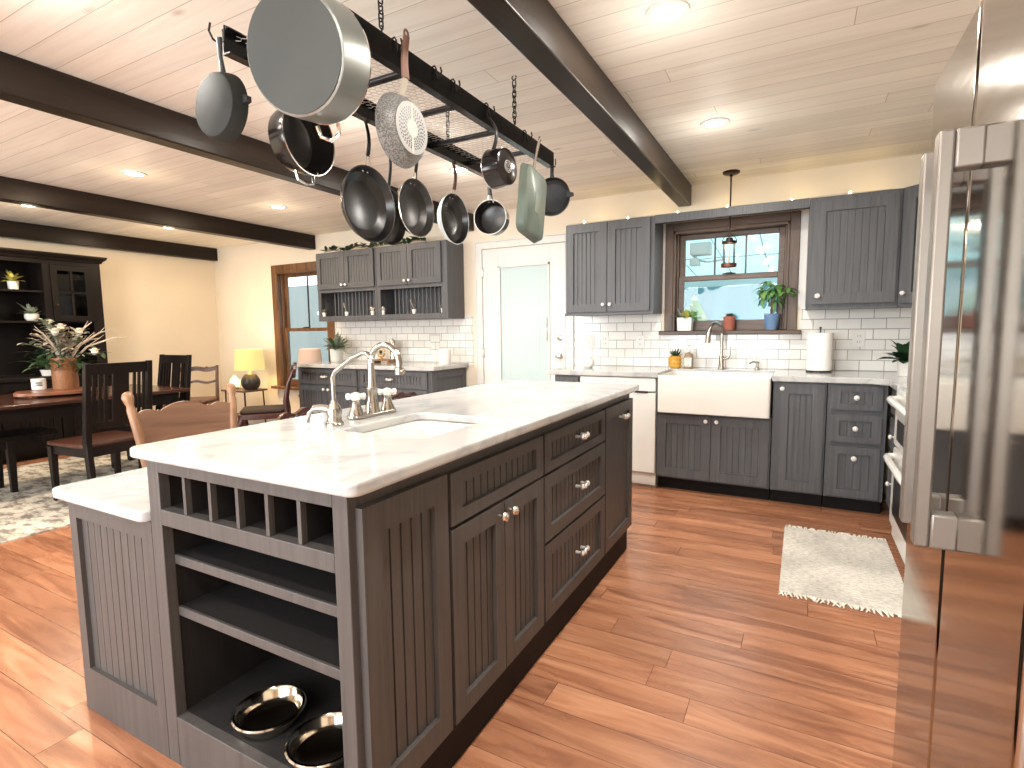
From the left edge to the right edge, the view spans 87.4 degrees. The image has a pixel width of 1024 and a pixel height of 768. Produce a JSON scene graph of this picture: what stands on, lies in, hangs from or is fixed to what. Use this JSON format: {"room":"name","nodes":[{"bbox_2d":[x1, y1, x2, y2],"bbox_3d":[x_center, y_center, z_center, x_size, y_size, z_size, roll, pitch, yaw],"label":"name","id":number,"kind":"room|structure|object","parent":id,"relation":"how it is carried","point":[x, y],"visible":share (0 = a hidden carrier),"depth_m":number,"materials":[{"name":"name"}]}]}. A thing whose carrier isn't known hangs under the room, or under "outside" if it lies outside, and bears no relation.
{"room":"kitchen","nodes":[
{"label":"kitchen","id":0,"kind":"room"},
{"bbox_2d":[0,237,222,409],"bbox_3d":[-5.959,-0.342,4.422,0.100,2.430,7.350,2,6,28],"label":"wall","id":1,"kind":"structure","parent":0,"point":[167,305],"depth_m":6.87,"materials":[{"name":"paint"}]},
{"bbox_2d":[0,424,904,767],"bbox_3d":[-2.177,1.053,2.519,8.660,0.060,7.550,2,6,28],"label":"floor","id":2,"kind":"structure","parent":0,"point":[687,652],"depth_m":1.98,"materials":[{"name":"brown wood"}]},
{"bbox_2d":[0,247,111,463],"bbox_3d":[-5.144,-0.265,5.228,0.571,2.100,2.070,2,6,28],"label":"hutch","id":3,"kind":"object","parent":2,"relation":"on","point":[66,288],"visible":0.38,"depth_m":5.63,"materials":[{"name":"brown wood"}]},
{"bbox_2d":[2,270,22,288],"bbox_3d":[-4.989,-1.044,5.326,0.213,0.207,0.176,2,6,28],"label":"potted plant","id":4,"kind":"object","parent":3,"relation":"on","point":[12,283],"visible":0.98,"depth_m":5.35,"materials":[{"name":"yellow plant"}]},
{"bbox_2d":[0,289,42,293],"bbox_3d":[-5.212,-0.915,5.203,0.404,0.020,0.948,2,6,28],"label":"shelf","id":5,"kind":"object","parent":3,"relation":"attached to","point":[2,291],"depth_m":5.46,"materials":[{"name":"black wood"}]},
{"bbox_2d":[16,304,42,320],"bbox_3d":[-4.939,-0.743,5.517,0.222,0.188,0.246,2,6,28],"label":"potted plant","id":6,"kind":"object","parent":3,"relation":"on","point":[30,315],"visible":0.97,"depth_m":5.47,"materials":[{"name":"green plant"}]},
{"bbox_2d":[29,352,50,375],"bbox_3d":[-4.796,-0.219,5.583,0.381,0.253,0.345,2,6,28],"label":"potted plant","id":7,"kind":"object","parent":3,"relation":"on","point":[46,372],"visible":0.48,"depth_m":5.51,"materials":[{"name":"green plant"}]},
{"bbox_2d":[0,451,138,543],"bbox_3d":[-4.080,0.911,3.838,2.356,0.008,3.952,2,6,28],"label":"area rug","id":8,"kind":"object","parent":2,"relation":"on","point":[32,510],"visible":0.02,"depth_m":4.13,"materials":[{"name":"beige fabric"}]},
{"bbox_2d":[0,426,57,492],"bbox_3d":[-4.307,0.671,3.907,0.370,0.460,1.530,2,6,28],"label":"bench","id":9,"kind":"object","parent":8,"relation":"on","point":[10,440],"visible":1,"depth_m":4.27,"materials":[{"name":"brown wood"}]},
{"bbox_2d":[0,384,189,459],"bbox_3d":[-3.916,0.487,4.276,0.995,0.744,2.180,2,6,28],"label":"dining table","id":10,"kind":"object","parent":8,"relation":"on","point":[12,409],"visible":0.59,"depth_m":4.17,"materials":[{"name":"brown wood"}]},
{"bbox_2d":[13,387,91,397],"bbox_3d":[-3.825,0.071,4.480,0.494,0.042,0.469,-5,7,-37],"label":"serving board","id":11,"kind":"object","parent":10,"relation":"on","point":[49,391],"visible":0.71,"depth_m":4.32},
{"bbox_2d":[30,378,46,389],"bbox_3d":[-3.969,0.002,4.493,0.102,0.095,0.100,2,6,28],"label":"mug","id":12,"kind":"object","parent":11,"relation":"on","point":[36,383],"visible":1,"depth_m":4.46,"materials":[{"name":"white ceramic"}]},
{"bbox_2d":[11,318,128,389],"bbox_3d":[-3.803,-0.259,4.576,0.528,0.594,0.808,2,6,28],"label":"flower vase","id":13,"kind":"object","parent":11,"relation":"on","point":[64,368],"visible":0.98,"depth_m":4.49,"materials":[{"name":"orange plant"}]},
{"bbox_2d":[47,360,152,500],"bbox_3d":[-3.123,0.347,4.095,0.571,1.040,0.490,2,6,23],"label":"dining chair","id":14,"kind":"object","parent":8,"relation":"on","point":[82,446],"visible":0.78,"depth_m":3.95,"materials":[{"name":"brown wood"}]},
{"bbox_2d":[107,354,191,468],"bbox_3d":[-3.427,0.251,5.100,0.490,1.040,0.571,2,6,26],"label":"dining chair","id":15,"kind":"object","parent":8,"relation":"on","point":[180,363],"visible":0.42,"depth_m":5.26,"materials":[{"name":"brown wood"}]},
{"bbox_2d":[121,383,237,467],"bbox_3d":[-1.421,0.518,2.546,0.542,0.986,0.519,3,7,36],"label":"wooden chair","id":16,"kind":"object","parent":2,"relation":"on","point":[179,419],"visible":0.38,"depth_m":2.63,"materials":[{"name":"brown wood"}]},
{"bbox_2d":[163,365,219,407],"bbox_3d":[-3.845,0.224,6.425,0.512,0.864,0.502,-2,6,-12],"label":"chair","id":17,"kind":"object","parent":2,"relation":"on","point":[205,400],"visible":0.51,"depth_m":6.60,"materials":[{"name":"brown wood"}]},
{"bbox_2d":[164,396,216,404],"bbox_3d":[-3.837,0.198,6.382,0.490,0.050,0.400,-2,6,-12],"label":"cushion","id":18,"kind":"object","parent":17,"relation":"on","point":[205,400],"depth_m":6.37,"materials":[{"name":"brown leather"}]},
{"bbox_2d":[221,388,267,422],"bbox_3d":[-3.446,0.333,6.929,0.480,0.535,0.340,2,6,28],"label":"side table","id":19,"kind":"object","parent":2,"relation":"on","point":[240,390],"visible":0.43,"depth_m":6.84,"materials":[{"name":"brown wood"}]},
{"bbox_2d":[234,349,265,389],"bbox_3d":[-3.333,-0.182,6.814,0.364,0.510,0.364,2,6,28],"label":"table lamp","id":20,"kind":"object","parent":19,"relation":"on","point":[244,359],"visible":1,"depth_m":6.70,"materials":[{"name":"fabric"}]},
{"bbox_2d":[238,362,296,426],"bbox_3d":[-2.545,0.254,5.607,0.583,0.954,0.518,-3,6,-20],"label":"carved chair","id":21,"kind":"object","parent":2,"relation":"on","point":[247,413],"visible":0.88,"depth_m":5.45,"materials":[{"name":"brown wood"}]},
{"bbox_2d":[239,404,283,414],"bbox_3d":[-2.588,0.264,5.592,0.425,0.035,0.430,-3,6,-20],"label":"cushion","id":22,"kind":"object","parent":21,"relation":"on","point":[263,409],"depth_m":5.45,"materials":[{"name":"fabric"}]},
{"bbox_2d":[276,407,321,420],"bbox_3d":[-0.945,0.556,2.935,0.513,0.839,0.456,2,6,28],"label":"carved chair","id":23,"kind":"object","parent":2,"relation":"on","point":[302,411],"visible":0.07,"depth_m":2.93,"materials":[{"name":"brown wood"}]},
{"bbox_2d":[298,367,360,408],"bbox_3d":[-1.856,0.233,6.061,0.913,0.868,0.668,2,6,28],"label":"base cabinet","id":24,"kind":"object","parent":2,"relation":"on","point":[314,383],"visible":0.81,"depth_m":5.80,"materials":[{"name":"grey paint"}]},
{"bbox_2d":[297,361,468,370],"bbox_3d":[-1.443,-0.203,5.800,1.895,0.040,0.653,2,6,28],"label":"countertop","id":25,"kind":"structure","parent":24,"relation":"on","point":[383,365],"depth_m":5.54,"materials":[{"name":"white stone"}]},
{"bbox_2d":[323,332,351,361],"bbox_3d":[-2.058,-0.430,6.174,0.410,0.352,0.399,-1,6,-2],"label":"potted plant","id":26,"kind":"object","parent":25,"relation":"on","point":[336,352],"visible":1,"depth_m":6.14,"materials":[{"name":"green plant"}]},
{"bbox_2d":[438,349,450,364],"bbox_3d":[-0.687,-0.280,5.483,0.132,0.155,0.132,2,6,28],"label":"canister","id":27,"kind":"object","parent":25,"relation":"on","point":[444,355],"visible":1,"depth_m":5.43,"materials":[{"name":"white ceramic"}]},
{"bbox_2d":[68,394,632,767],"bbox_3d":[-0.370,0.559,2.378,1.318,0.908,2.110,2,6,28],"label":"kitchen island","id":28,"kind":"object","parent":2,"relation":"on","point":[411,609],"visible":0.94,"depth_m":1.53,"materials":[{"name":"grey paint"}]},
{"bbox_2d":[52,467,150,521],"bbox_3d":[-0.764,0.266,2.543,0.548,0.033,2.122,2,6,28],"label":"island countertop","id":29,"kind":"structure","parent":28,"relation":"on","point":[125,495],"depth_m":1.67,"materials":[{"name":"white stone"}]},
{"bbox_2d":[178,540,336,603],"bbox_3d":[-0.581,0.491,1.507,0.666,0.025,0.321,2,6,28],"label":"shelf","id":30,"kind":"object","parent":28,"relation":"attached to","point":[290,581],"depth_m":1.41,"materials":[{"name":"grey paint"}]},
{"bbox_2d":[182,583,339,666],"bbox_3d":[-0.579,0.644,1.522,0.666,0.025,0.321,2,6,28],"label":"shelf","id":31,"kind":"object","parent":28,"relation":"attached to","point":[307,637],"depth_m":1.44,"materials":[{"name":"grey paint"}]},
{"bbox_2d":[230,685,306,739],"bbox_3d":[-0.684,0.931,1.514,0.196,0.040,0.196,2,6,28],"label":"pet bowl","id":32,"kind":"object","parent":28,"relation":"on","point":[268,712],"visible":1,"depth_m":1.53,"materials":[{"name":"silver metal"}]},
{"bbox_2d":[284,712,343,767],"bbox_3d":[-0.487,0.941,1.397,0.196,0.040,0.196,2,6,28],"label":"pet bowl","id":33,"kind":"object","parent":28,"relation":"on","point":[317,742],"visible":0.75,"depth_m":1.41,"materials":[{"name":"silver metal"}]},
{"bbox_2d":[130,380,638,497],"bbox_3d":[-0.171,0.102,2.220,0.835,0.029,2.175,2,6,28],"label":"island countertop","id":34,"kind":"structure","parent":28,"relation":"on","point":[345,460],"depth_m":1.53,"materials":[{"name":"white stone"}]},
{"bbox_2d":[304,351,374,426],"bbox_3d":[-0.553,0.014,1.748,0.282,0.247,0.064,1,6,20],"label":"water tap","id":35,"kind":"object","parent":34,"relation":"on","point":[333,411],"visible":1,"depth_m":1.75,"materials":[{"name":"silver metal"}]},
{"bbox_2d":[345,342,404,419],"bbox_3d":[-0.459,-0.017,1.932,0.188,0.270,0.230,2,6,28],"label":"faucet","id":36,"kind":"object","parent":34,"relation":"on","point":[356,412],"visible":0.99,"depth_m":1.95,"materials":[{"name":"silver metal"}]},
{"bbox_2d":[365,420,473,437],"bbox_3d":[-0.300,0.270,1.796,0.375,0.217,0.446,2,6,28],"label":"undermount sink","id":37,"kind":"object","parent":34,"relation":"in","point":[419,428],"visible":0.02,"depth_m":1.98,"materials":[{"name":"white ceramic"}]},
{"bbox_2d":[359,367,465,405],"bbox_3d":[-1.043,0.267,5.624,0.927,0.868,0.668,2,6,28],"label":"base cabinet","id":38,"kind":"object","parent":2,"relation":"on","point":[419,382],"visible":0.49,"depth_m":5.33,"materials":[{"name":"grey paint"}]},
{"bbox_2d":[555,375,582,381],"bbox_3d":[0.607,0.331,4.759,0.228,0.872,0.629,2,6,28],"label":"base cabinet","id":39,"kind":"object","parent":2,"relation":"on","point":[559,378],"visible":0.14,"depth_m":4.45,"materials":[{"name":"grey paint"}]},
{"bbox_2d":[580,376,657,486],"bbox_3d":[0.972,0.351,4.534,0.614,0.868,0.604,2,6,28],"label":"dishwasher","id":40,"kind":"object","parent":2,"relation":"on","point":[644,437],"visible":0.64,"depth_m":4.18,"materials":[{"name":"white metal"}]},
{"bbox_2d":[606,376,657,484],"bbox_3d":[0.982,0.339,4.552,0.614,0.848,0.560,2,6,28],"label":"tub","id":41,"kind":"object","parent":40,"relation":"in","point":[638,478],"depth_m":4.22,"materials":[{"name":"white metal"}]},
{"bbox_2d":[656,378,772,499],"bbox_3d":[1.603,0.374,4.205,0.794,0.872,0.662,2,6,28],"label":"base cabinet","id":42,"kind":"object","parent":2,"relation":"on","point":[726,455],"visible":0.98,"depth_m":3.95,"materials":[{"name":"grey paint"}]},
{"bbox_2d":[770,381,826,506],"bbox_3d":[2.099,0.394,3.938,0.322,0.872,0.662,2,6,28],"label":"base cabinet","id":43,"kind":"object","parent":2,"relation":"on","point":[799,408],"visible":0.97,"depth_m":3.69,"materials":[{"name":"grey paint"}]},
{"bbox_2d":[778,524,903,617],"bbox_3d":[1.713,0.942,2.814,0.530,0.012,1.031,2,6,28],"label":"rug","id":44,"kind":"object","parent":2,"relation":"on","point":[857,572],"visible":0.97,"depth_m":2.73,"materials":[{"name":"fabric"}]},
{"bbox_2d":[822,383,888,513],"bbox_3d":[2.393,0.406,3.780,0.332,0.872,0.662,2,6,28],"label":"base cabinet","id":45,"kind":"object","parent":2,"relation":"on","point":[856,414],"visible":0.99,"depth_m":3.53,"materials":[{"name":"grey paint"}]},
{"bbox_2d":[885,388,896,509],"bbox_3d":[2.573,0.470,3.110,0.659,0.872,0.440,2,6,28],"label":"base cabinet","id":46,"kind":"object","parent":2,"relation":"on","point":[894,392],"visible":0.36,"depth_m":3.36,"materials":[{"name":"grey paint"}]},
{"bbox_2d":[549,365,906,390],"bbox_3d":[1.690,-0.056,3.883,3.015,0.040,1.063,2,6,28],"label":"countertop","id":47,"kind":"structure","parent":46,"relation":"on","point":[891,379],"depth_m":3.96,"materials":[{"name":"white stone"}]},
{"bbox_2d":[668,349,681,368],"bbox_3d":[1.367,-0.218,4.468,0.131,0.172,0.144,-2,6,-11],"label":"potted plant","id":48,"kind":"object","parent":47,"relation":"on","point":[675,361],"visible":1,"depth_m":4.44,"materials":[{"name":"green plant"}]},
{"bbox_2d":[684,345,693,368],"bbox_3d":[1.458,-0.226,4.416,0.076,0.197,0.079,2,6,28],"label":"soap bottle","id":49,"kind":"object","parent":47,"relation":"on","point":[688,357],"visible":1,"depth_m":4.39,"materials":[{"name":"brown"}]},
{"bbox_2d":[658,371,773,418],"bbox_3d":[1.548,0.065,4.068,0.768,0.280,0.490,2,6,28],"label":"farmhouse sink","id":50,"kind":"object","parent":47,"relation":"in","point":[732,394],"visible":1,"depth_m":3.86,"materials":[{"name":"white ceramic"}]},
{"bbox_2d":[705,321,730,368],"bbox_3d":[1.619,-0.306,4.262,0.244,0.382,0.088,-3,6,-22],"label":"faucet","id":51,"kind":"object","parent":47,"relation":"on","point":[722,358],"visible":1,"depth_m":4.29,"materials":[{"name":"silver metal"}]},
{"bbox_2d":[806,327,833,372],"bbox_3d":[2.260,-0.255,3.934,0.170,0.330,0.170,2,6,28],"label":"paper towel roll","id":52,"kind":"object","parent":47,"relation":"on","point":[819,345],"visible":1,"depth_m":3.87,"materials":[{"name":"white paper"}]},
{"bbox_2d":[876,339,909,375],"bbox_3d":[2.613,-0.179,3.557,0.337,0.245,0.343,2,6,28],"label":"potted plant","id":53,"kind":"object","parent":47,"relation":"on","point":[902,356],"visible":0.57,"depth_m":3.50,"materials":[{"name":"green plant"}]},
{"bbox_2d":[883,384,906,563],"bbox_3d":[2.255,0.403,2.574,0.717,1.040,0.763,2,6,28],"label":"range","id":54,"kind":"object","parent":2,"relation":"on","point":[899,529],"visible":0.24,"depth_m":2.85,"materials":[{"name":"white metal"}]},
{"bbox_2d":[892,0,1023,767],"bbox_3d":[1.075,0.253,0.792,0.798,1.795,0.760,2,6,28],"label":"refrigerator","id":55,"kind":"object","parent":2,"relation":"on","point":[960,698],"visible":1,"depth_m":0.85,"materials":[{"name":"grey"}]},
{"bbox_3d":[-2.421,0.375,6.515,0.310,0.510,0.310,2,6,28],"label":"lamp stand","id":56,"kind":"object","parent":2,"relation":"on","visible":0},
{"bbox_2d":[298,349,321,362],"bbox_3d":[-2.427,-0.151,6.463,0.280,0.545,0.280,2,6,28],"label":"table lamp","id":57,"kind":"object","parent":56,"relation":"on","point":[305,355],"visible":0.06,"depth_m":6.33,"materials":[{"name":"beige fabric"}]},
{"bbox_2d":[0,0,981,248],"bbox_3d":[-2.207,-1.435,2.273,8.660,0.080,7.550,2,6,28],"label":"ceiling","id":58,"kind":"structure","parent":0,"point":[799,84],"depth_m":2.68,"materials":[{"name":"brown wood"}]},
{"bbox_2d":[0,219,217,260],"bbox_3d":[-5.880,-1.462,4.261,0.090,0.170,7.350,2,6,28],"label":"ceiling beam","id":59,"kind":"structure","parent":58,"relation":"attached to","point":[8,229],"depth_m":6.21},
{"bbox_2d":[0,176,315,249],"bbox_3d":[-4.190,-1.393,3.352,0.110,0.170,7.350,2,6,28],"label":"ceiling beam","id":60,"kind":"structure","parent":58,"relation":"attached to","point":[15,191],"depth_m":4.80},
{"bbox_2d":[0,51,473,231],"bbox_3d":[-2.176,-1.309,2.270,0.105,0.170,7.350,2,6,28],"label":"ceiling beam","id":61,"kind":"structure","parent":58,"relation":"attached to","point":[23,82],"depth_m":2.68,"materials":[{"name":"wood"}]},
{"bbox_2d":[208,0,555,176],"bbox_3d":[-0.358,-1.266,2.292,0.553,0.314,1.736,2,6,28],"label":"pot rack","id":62,"kind":"object","parent":58,"relation":"hanging from","point":[384,50],"visible":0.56,"depth_m":2.17,"materials":[{"name":"metal"}]},
{"bbox_2d":[195,37,251,144],"bbox_3d":[-0.901,-0.904,1.645,0.242,0.309,0.048,2,6,28],"label":"skillet","id":63,"kind":"object","parent":62,"relation":"hanging from","point":[222,102],"visible":1,"depth_m":1.62,"materials":[{"name":"metal"}]},
{"bbox_2d":[268,110,334,185],"bbox_3d":[-0.810,-0.956,2.046,0.098,0.386,0.275,2,6,22],"label":"saucepan","id":64,"kind":"object","parent":62,"relation":"hanging from","point":[296,143],"visible":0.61,"depth_m":2.10,"materials":[{"name":"black metal"}]},
{"bbox_2d":[247,0,370,142],"bbox_3d":[-0.545,-0.913,1.429,0.313,0.464,0.185,1,6,17],"label":"saute pan","id":65,"kind":"object","parent":62,"relation":"hanging from","point":[310,60],"visible":1,"depth_m":1.39,"materials":[{"name":"grey metal"}]},
{"bbox_2d":[340,122,394,242],"bbox_3d":[-0.643,-0.892,2.351,0.068,0.536,0.327,2,6,28],"label":"frying pan","id":66,"kind":"object","parent":62,"relation":"hanging from","point":[366,198],"visible":0.93,"depth_m":2.39,"materials":[{"name":"black"}]},
{"bbox_2d":[382,159,405,244],"bbox_3d":[-0.608,-0.928,2.588,0.073,0.506,0.273,2,6,24],"label":"frying pan","id":67,"kind":"object","parent":62,"relation":"hanging from","point":[397,233],"visible":0.28,"depth_m":2.68,"materials":[{"name":"black metal"}]},
{"bbox_2d":[375,28,427,168],"bbox_3d":[-0.349,-0.931,1.750,0.055,0.425,0.232,2,6,28],"label":"frying pan","id":68,"kind":"object","parent":62,"relation":"hanging from","point":[401,129],"visible":1,"depth_m":1.72,"materials":[{"name":"grey"}]},
{"bbox_2d":[395,162,433,237],"bbox_3d":[-0.485,-0.956,2.618,0.070,0.474,0.279,2,6,28],"label":"frying pan","id":69,"kind":"object","parent":62,"relation":"hanging from","point":[414,206],"visible":0.82,"depth_m":2.66,"materials":[{"name":"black metal"}]},
{"bbox_2d":[437,163,468,244],"bbox_3d":[-0.327,-0.992,2.911,0.067,0.460,0.271,2,6,28],"label":"frying pan","id":70,"kind":"object","parent":62,"relation":"hanging from","point":[452,214],"visible":0.98,"depth_m":2.95,"materials":[{"name":"black metal"}]},
{"bbox_2d":[474,187,508,235],"bbox_3d":[-0.118,-1.064,3.184,0.203,0.361,0.103,1,6,16],"label":"saucepan","id":71,"kind":"object","parent":62,"relation":"hanging from","point":[491,217],"visible":0.84,"depth_m":3.23,"materials":[{"name":"black metal"}]},
{"bbox_2d":[481,110,516,189],"bbox_3d":[-0.060,-1.002,2.275,0.107,0.331,0.163,3,7,34],"label":"saucepan","id":72,"kind":"object","parent":62,"relation":"hanging from","point":[498,165],"visible":1,"depth_m":2.24,"materials":[{"name":"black metal"}]},
{"bbox_2d":[516,136,546,242],"bbox_3d":[0.100,-0.938,2.554,0.044,0.505,0.277,2,6,28],"label":"pan","id":73,"kind":"object","parent":62,"relation":"hanging from","point":[532,187],"visible":1,"depth_m":2.51,"materials":[{"name":"green metal"}]},
{"bbox_2d":[545,168,573,215],"bbox_3d":[0.225,-1.058,2.962,0.242,0.262,0.046,1,6,20],"label":"skillet","id":74,"kind":"object","parent":62,"relation":"hanging from","point":[558,194],"visible":0.74,"depth_m":2.97,"materials":[{"name":"metal"}]},
{"bbox_2d":[467,0,691,206],"bbox_3d":[-0.297,-1.231,1.260,0.105,0.170,7.350,2,6,28],"label":"ceiling beam","id":75,"kind":"structure","parent":58,"relation":"attached to","point":[534,28],"depth_m":2.27,"materials":[{"name":"wood"}]},
{"bbox_2d":[645,0,690,24],"bbox_3d":[0.585,-1.399,2.015,0.166,0.008,0.166,2,6,28],"label":"recessed light","id":76,"kind":"object","parent":58,"relation":"in","point":[662,12],"visible":1,"depth_m":2.01,"materials":[{"name":"white"}]},
{"bbox_2d":[652,4,682,20],"bbox_3d":[0.584,-1.400,2.015,0.114,0.002,0.114,2,6,28],"label":"diffuser","id":77,"kind":"object","parent":76,"relation":"attached to","point":[660,12],"depth_m":2.02,"materials":[{"name":"white"}]},
{"bbox_2d":[700,117,729,128],"bbox_3d":[1.177,-1.514,3.109,0.166,0.008,0.166,2,6,28],"label":"recessed light","id":78,"kind":"object","parent":58,"relation":"in","point":[716,122],"visible":1,"depth_m":3.10,"materials":[{"name":"white"}]},
{"bbox_2d":[705,120,724,126],"bbox_3d":[1.177,-1.515,3.109,0.114,0.002,0.114,2,6,28],"label":"diffuser","id":79,"kind":"object","parent":78,"relation":"attached to","point":[708,123],"depth_m":3.11,"materials":[{"name":"white"}]},
{"bbox_2d":[721,169,739,267],"bbox_3d":[1.677,-1.264,4.121,0.124,0.715,0.124,2,6,28],"label":"pendant lantern","id":80,"kind":"object","parent":58,"relation":"hanging from","point":[732,172],"visible":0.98,"depth_m":4.11,"materials":[{"name":"black metal"}]},
{"bbox_2d":[501,264,547,380],"bbox_3d":[0.125,-0.361,5.314,0.521,1.590,0.008,2,6,28],"label":"door glass","id":81,"kind":"object","parent":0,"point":[524,287],"depth_m":5.28,"materials":[{"name":"white"}]},
{"bbox_2d":[214,154,923,493],"bbox_3d":[-0.420,-0.530,5.666,8.660,2.430,0.120,2,6,28],"label":"wall","id":82,"kind":"structure","parent":0,"point":[243,283],"depth_m":5.46,"materials":[{"name":"paint"}]},
{"bbox_2d":[271,261,334,389],"bbox_3d":[-2.627,-0.722,6.785,1.136,1.593,0.220,2,6,28],"label":"window","id":83,"kind":"structure","parent":82,"relation":"in","point":[280,274],"depth_m":6.96,"materials":[{"name":"brown wood"}]},
{"bbox_2d":[289,285,328,378],"bbox_3d":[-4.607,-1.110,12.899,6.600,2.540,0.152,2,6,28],"label":"window pane","id":84,"kind":"object","parent":83,"relation":"in","point":[298,301],"visible":0.13,"depth_m":13.06,"materials":[{"name":"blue glass"}]},
{"bbox_2d":[316,247,391,321],"bbox_3d":[-1.789,-1.101,6.064,0.891,0.770,0.354,2,6,28],"label":"upper cabinet","id":85,"kind":"object","parent":82,"relation":"attached to","point":[348,277],"visible":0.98,"depth_m":6.00,"materials":[{"name":"grey paint"}]},
{"bbox_2d":[321,236,426,252],"bbox_3d":[-1.532,-1.514,5.805,1.523,0.092,0.178,2,6,28],"label":"ivy garland","id":86,"kind":"object","parent":85,"relation":"on","point":[407,240],"visible":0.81,"depth_m":5.83,"materials":[{"name":"green plant"}]},
{"bbox_2d":[336,316,473,365],"bbox_3d":[-1.268,-0.483,6.057,1.960,0.520,0.010,2,6,28],"label":"backsplash","id":87,"kind":"structure","parent":82,"relation":"attached to","point":[412,337],"depth_m":5.95,"materials":[{"name":"tile"}]},
{"bbox_2d":[375,240,464,319],"bbox_3d":[-0.989,-1.068,5.633,0.920,0.770,0.354,2,6,28],"label":"upper cabinet","id":88,"kind":"object","parent":82,"relation":"attached to","point":[430,274],"visible":0.99,"depth_m":5.51,"materials":[{"name":"grey paint"}]},
{"bbox_2d":[431,334,439,349],"bbox_3d":[-0.832,-0.454,5.814,0.120,0.170,0.007,2,6,28],"label":"cover plate","id":89,"kind":"object","parent":82,"relation":"attached to","point":[435,338],"visible":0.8,"depth_m":5.81,"materials":[{"name":"plastic"}]},
{"bbox_2d":[474,233,573,384],"bbox_3d":[0.096,-0.355,5.285,1.080,2.145,0.090,2,6,28],"label":"door","id":90,"kind":"structure","parent":82,"relation":"in","point":[527,316],"depth_m":5.28,"materials":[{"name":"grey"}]},
{"bbox_2d":[578,335,594,347],"bbox_3d":[0.695,-0.396,4.992,0.165,0.116,0.008,2,6,28],"label":"wall plate","id":91,"kind":"object","parent":82,"relation":"attached to","point":[584,341],"visible":1,"depth_m":4.99,"materials":[{"name":"grey"}]},
{"bbox_2d":[565,216,662,315],"bbox_3d":[0.873,-0.989,4.634,0.770,0.784,0.352,2,6,28],"label":"upper cabinet","id":92,"kind":"object","parent":82,"relation":"attached to","point":[614,267],"visible":0.99,"depth_m":4.50,"materials":[{"name":"grey paint"}]},
{"bbox_2d":[655,198,809,223],"bbox_3d":[1.697,-1.314,4.175,1.088,0.065,0.312,2,6,28],"label":"valance","id":93,"kind":"object","parent":92,"relation":"attached to","point":[798,204],"visible":1,"depth_m":4.03,"materials":[{"name":"grey paint"}]},
{"bbox_2d":[659,210,800,334],"bbox_3d":[1.773,-0.875,4.385,1.073,0.938,0.220,2,6,28],"label":"window","id":94,"kind":"structure","parent":82,"relation":"in","point":[787,224],"depth_m":4.36,"materials":[{"name":"brown wood"}]},
{"bbox_2d":[672,308,695,330],"bbox_3d":[1.464,-0.548,4.530,0.174,0.194,0.211,-4,6,-28],"label":"succulent planter","id":95,"kind":"object","parent":94,"relation":"on","point":[684,323],"visible":1,"depth_m":4.49,"materials":[{"name":"white ceramic"}]},
{"bbox_2d":[723,313,735,329],"bbox_3d":[1.781,-0.511,4.356,0.121,0.147,0.096,2,6,28],"label":"potted plant","id":96,"kind":"object","parent":94,"relation":"on","point":[729,319],"visible":0.98,"depth_m":4.33,"materials":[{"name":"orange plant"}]},
{"bbox_2d":[753,281,798,329],"bbox_3d":[2.035,-0.611,4.156,0.344,0.380,0.229,2,6,28],"label":"potted plant","id":97,"kind":"object","parent":94,"relation":"on","point":[771,320],"visible":1,"depth_m":4.17,"materials":[{"name":"green plant"}]},
{"bbox_2d":[663,214,808,310],"bbox_3d":[1.780,-0.964,4.354,1.082,0.700,0.010,2,6,28],"label":"trim","id":98,"kind":"structure","parent":82,"relation":"attached to","point":[804,217],"depth_m":4.11,"materials":[{"name":"grey"}]},
{"bbox_2d":[574,307,911,371],"bbox_3d":[1.927,-0.351,4.339,3.060,0.520,0.010,2,6,28],"label":"backsplash","id":99,"kind":"structure","parent":82,"relation":"attached to","point":[772,351],"depth_m":4.31,"materials":[{"name":"tile"}]},
{"bbox_2d":[805,188,903,309],"bbox_3d":[2.410,-0.925,3.808,0.540,0.784,0.352,2,6,28],"label":"upper cabinet","id":100,"kind":"object","parent":82,"relation":"attached to","point":[854,240],"visible":0.99,"depth_m":3.69,"materials":[{"name":"grey paint"}]},
{"bbox_2d":[852,331,864,346],"bbox_3d":[2.575,-0.333,3.979,0.078,0.116,0.008,2,6,28],"label":"wall plate","id":101,"kind":"object","parent":82,"relation":"attached to","point":[858,340],"visible":1,"depth_m":3.98,"materials":[{"name":"grey"}]},
{"bbox_2d":[897,184,918,307],"bbox_3d":[2.855,-0.896,3.433,0.598,0.778,0.590,2,6,28],"label":"upper cabinet","id":102,"kind":"object","parent":82,"relation":"attached to","point":[911,193],"visible":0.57,"depth_m":3.51,"materials":[{"name":"grey paint"}]},
{"label":"outside","id":103,"kind":"structure","parent":0,"visible":0},
{"bbox_3d":[2.873,0.050,13.800,24.000,0.100,17.120,2,6,28],"label":"ground","id":104,"kind":"structure","parent":103,"visible":0},
{"bbox_2d":[687,295,706,320],"bbox_3d":[4.356,-0.969,11.980,2.928,2.250,0.912,2,6,28],"label":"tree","id":105,"kind":"object","parent":104,"relation":"on","point":[699,314],"visible":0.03,"depth_m":12.06,"materials":[{"name":"green plant"}]},
{"bbox_2d":[684,284,776,319],"bbox_3d":[4.299,-0.747,10.052,5.800,2.170,0.152,2,6,28],"label":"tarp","id":106,"kind":"object","parent":104,"relation":"on","point":[715,302],"visible":0.1,"depth_m":10.08,"materials":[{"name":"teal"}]},
{"bbox_2d":[685,233,778,287],"bbox_3d":[1.254,-0.963,9.442,11.200,2.810,4.701,2,6,28],"label":"house","id":107,"kind":"structure","parent":104,"relation":"on","point":[762,243],"depth_m":8.70,"materials":[{"name":"white"}]},
{"bbox_2d":[689,242,722,266],"bbox_3d":[2.796,-1.860,7.656,0.461,0.310,0.200,2,6,28],"label":"heater","id":108,"kind":"object","parent":107,"relation":"hanging from","point":[702,248],"visible":0.91,"depth_m":7.63,"materials":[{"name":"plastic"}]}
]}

